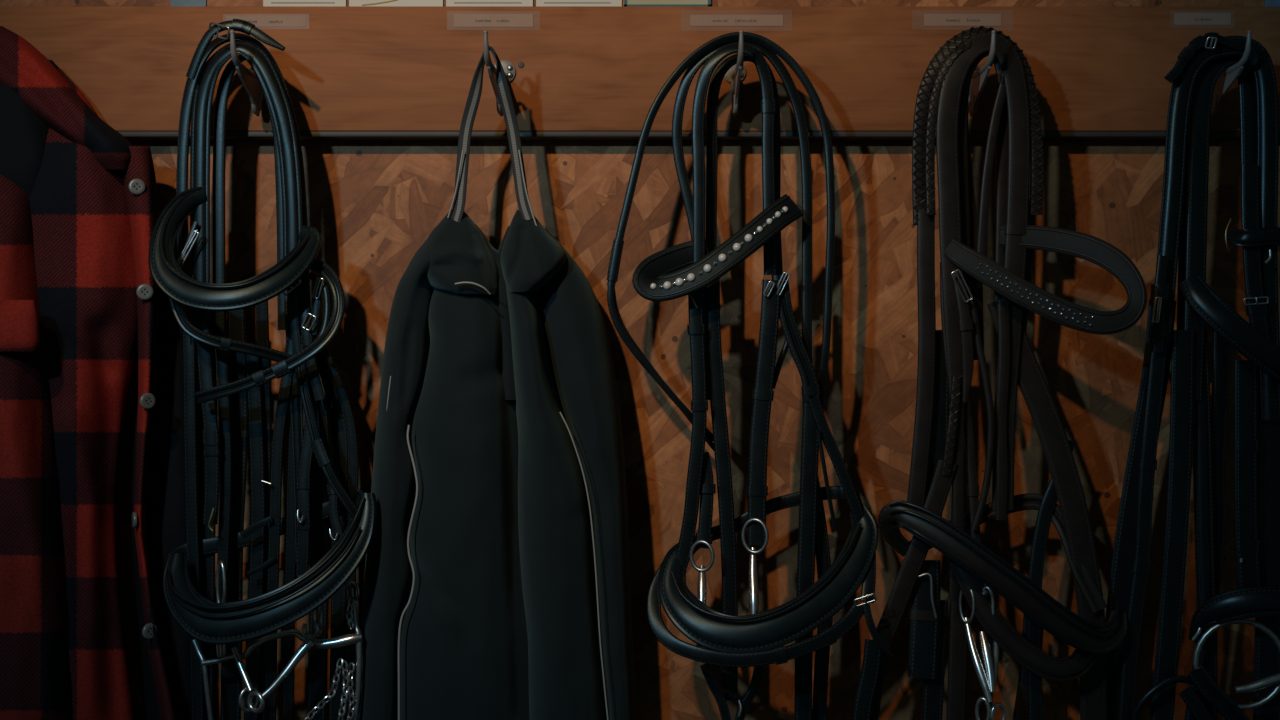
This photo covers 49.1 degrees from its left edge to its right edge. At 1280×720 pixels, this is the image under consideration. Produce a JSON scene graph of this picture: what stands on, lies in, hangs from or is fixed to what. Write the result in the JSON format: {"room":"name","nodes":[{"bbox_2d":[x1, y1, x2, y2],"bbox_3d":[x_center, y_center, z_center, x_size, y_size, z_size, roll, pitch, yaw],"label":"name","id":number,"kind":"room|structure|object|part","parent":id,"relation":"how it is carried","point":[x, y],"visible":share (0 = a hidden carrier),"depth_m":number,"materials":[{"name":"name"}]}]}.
{"room":"farm building","nodes":[
{"label":"farm building","id":0,"kind":"room"},
{"bbox_2d":[0,0,1279,719],"bbox_3d":[0.000,0.070,1.409,4.400,2.700,0.018,0,0,0],"label":"wall","id":1,"kind":"structure","parent":0,"point":[373,204],"depth_m":1.40,"materials":[{"name":"brown wood"}]},
{"bbox_2d":[170,0,206,5],"bbox_3d":[-0.451,-0.386,1.399,0.036,0.071,0.002,0,0,0],"label":"card","id":2,"kind":"object","parent":1,"relation":"attached to","point":[172,2],"visible":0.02,"depth_m":1.40,"materials":[{"name":"white paper"}]},
{"bbox_2d":[263,0,345,5],"bbox_3d":[-0.335,-0.386,1.398,0.083,0.071,0.003,0,0,0],"label":"card","id":3,"kind":"object","parent":1,"relation":"attached to","point":[265,2],"visible":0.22,"depth_m":1.40,"materials":[{"name":"paper"}]},
{"bbox_2d":[349,0,442,5],"bbox_3d":[-0.244,-0.386,1.398,0.094,0.071,0.003,0,0,0],"label":"card","id":4,"kind":"object","parent":1,"relation":"attached to","point":[351,2],"visible":0.73,"depth_m":1.40,"materials":[{"name":"paper"}]},
{"bbox_2d":[446,0,532,5],"bbox_3d":[-0.150,-0.386,1.398,0.087,0.071,0.003,0,0,0],"label":"card","id":5,"kind":"object","parent":1,"relation":"attached to","point":[448,2],"visible":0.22,"depth_m":1.40,"materials":[{"name":"paper"}]},
{"bbox_2d":[536,0,621,5],"bbox_3d":[-0.061,-0.386,1.398,0.086,0.071,0.003,0,0,0],"label":"card","id":6,"kind":"object","parent":1,"relation":"attached to","point":[538,2],"visible":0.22,"depth_m":1.40,"materials":[{"name":"paper"}]},
{"bbox_2d":[0,6,1279,139],"bbox_3d":[0.000,-0.283,1.336,3.500,0.128,0.128,0,0,0],"label":"hook rack","id":7,"kind":"object","parent":1,"relation":"attached to","point":[348,72],"visible":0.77,"depth_m":1.37,"materials":[{"name":"wood"}]},
{"bbox_2d":[0,26,198,719],"bbox_3d":[-0.565,0.047,1.310,0.288,0.739,0.156,0,0,0],"label":"plaid shirt","id":8,"kind":"object","parent":7,"relation":"hanging from","point":[81,303],"visible":0.93,"depth_m":1.30,"materials":[{"name":"red fabric"}]},
{"bbox_2d":[148,19,376,719],"bbox_3d":[-0.345,0.028,1.297,0.205,0.691,0.108,0,0,0],"label":"bridle","id":9,"kind":"object","parent":7,"relation":"hanging from","point":[244,375],"visible":0.99,"depth_m":1.31,"materials":[{"name":"black leather"}]},
{"bbox_3d":[-0.324,0.283,1.286,0.050,0.053,0.009,0,0,-27],"label":"mouthpiece arm","id":10,"kind":"part","parent":9,"relation":"part of","materials":[{"name":"silver metal"}]},
{"bbox_3d":[-0.294,0.308,1.299,0.038,0.063,0.008,0,0,-6],"label":"curb chain","id":11,"kind":"part","parent":9,"relation":"part of","materials":[{"name":"silver metal"}]},
{"bbox_3d":[-0.279,0.316,1.302,0.015,0.072,0.010,0,0,-18],"label":"curb chain","id":12,"kind":"part","parent":9,"relation":"part of","materials":[{"name":"silver metal"}]},
{"bbox_3d":[-0.270,0.312,1.305,0.009,0.060,0.010,0,0,0],"label":"curb chain","id":13,"kind":"part","parent":9,"relation":"part of","materials":[{"name":"silver metal"}]},
{"bbox_3d":[-0.270,0.235,1.304,0.008,0.031,0.007,0,0,-36],"label":"curb chain","id":14,"kind":"part","parent":9,"relation":"part of","materials":[{"name":"silver metal"}]},
{"bbox_2d":[358,46,636,719],"bbox_3d":[-0.140,0.048,1.317,0.276,0.680,0.086,0,0,0],"label":"jacket","id":15,"kind":"object","parent":7,"relation":"hanging from","point":[497,586],"visible":0.98,"depth_m":1.30,"materials":[{"name":"black fabric"}]},
{"bbox_3d":[-0.165,0.148,1.312,0.132,0.473,0.068,0,0,0],"label":"panel","id":16,"kind":"part","parent":15,"relation":"part of","materials":[{"name":"black fabric"}]},
{"bbox_3d":[-0.078,0.145,1.309,0.103,0.477,0.070,0,0,0],"label":"panel","id":17,"kind":"part","parent":15,"relation":"part of","materials":[{"name":"black fabric"}]},
{"bbox_2d":[607,32,892,719],"bbox_3d":[0.100,0.027,1.296,0.262,0.667,0.095,0,0,0],"label":"bridle","id":18,"kind":"object","parent":7,"relation":"hanging from","point":[694,268],"visible":1,"depth_m":1.30,"materials":[{"name":"black leather"}]},
{"bbox_2d":[870,25,1146,719],"bbox_3d":[0.330,0.025,1.296,0.252,0.678,0.089,0,0,0],"label":"bridle","id":19,"kind":"object","parent":7,"relation":"hanging from","point":[946,356],"visible":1,"depth_m":1.31,"materials":[{"name":"brown leather"}]},
{"bbox_3d":[0.320,0.277,1.287,0.009,0.053,0.028,0,0,-13],"label":"mouthpiece arm","id":20,"kind":"part","parent":19,"relation":"part of","materials":[{"name":"silver metal"}]},
{"bbox_3d":[0.327,0.279,1.294,0.011,0.055,0.006,0,0,-28],"label":"mouthpiece arm","id":21,"kind":"part","parent":19,"relation":"part of","materials":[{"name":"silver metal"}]},
{"bbox_2d":[1105,32,1279,719],"bbox_3d":[0.534,0.031,1.306,0.199,0.669,0.062,0,0,6],"label":"bridle","id":22,"kind":"object","parent":7,"relation":"hanging from","point":[1199,425],"visible":0.99,"depth_m":1.31,"materials":[{"name":"black leather"}]},
{"bbox_2d":[624,0,710,5],"bbox_3d":[0.027,-0.386,1.398,0.087,0.071,0.003,0,0,0],"label":"card","id":23,"kind":"object","parent":1,"relation":"attached to","point":[626,2],"visible":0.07,"depth_m":1.40,"materials":[{"name":"white paper"}]},
{"bbox_2d":[1265,0,1279,5],"bbox_3d":[0.642,-0.386,1.399,0.034,0.071,0.002,0,0,0],"label":"card","id":24,"kind":"object","parent":1,"relation":"attached to","point":[1267,2],"visible":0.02,"depth_m":1.40,"materials":[{"name":"paper"}]}
]}

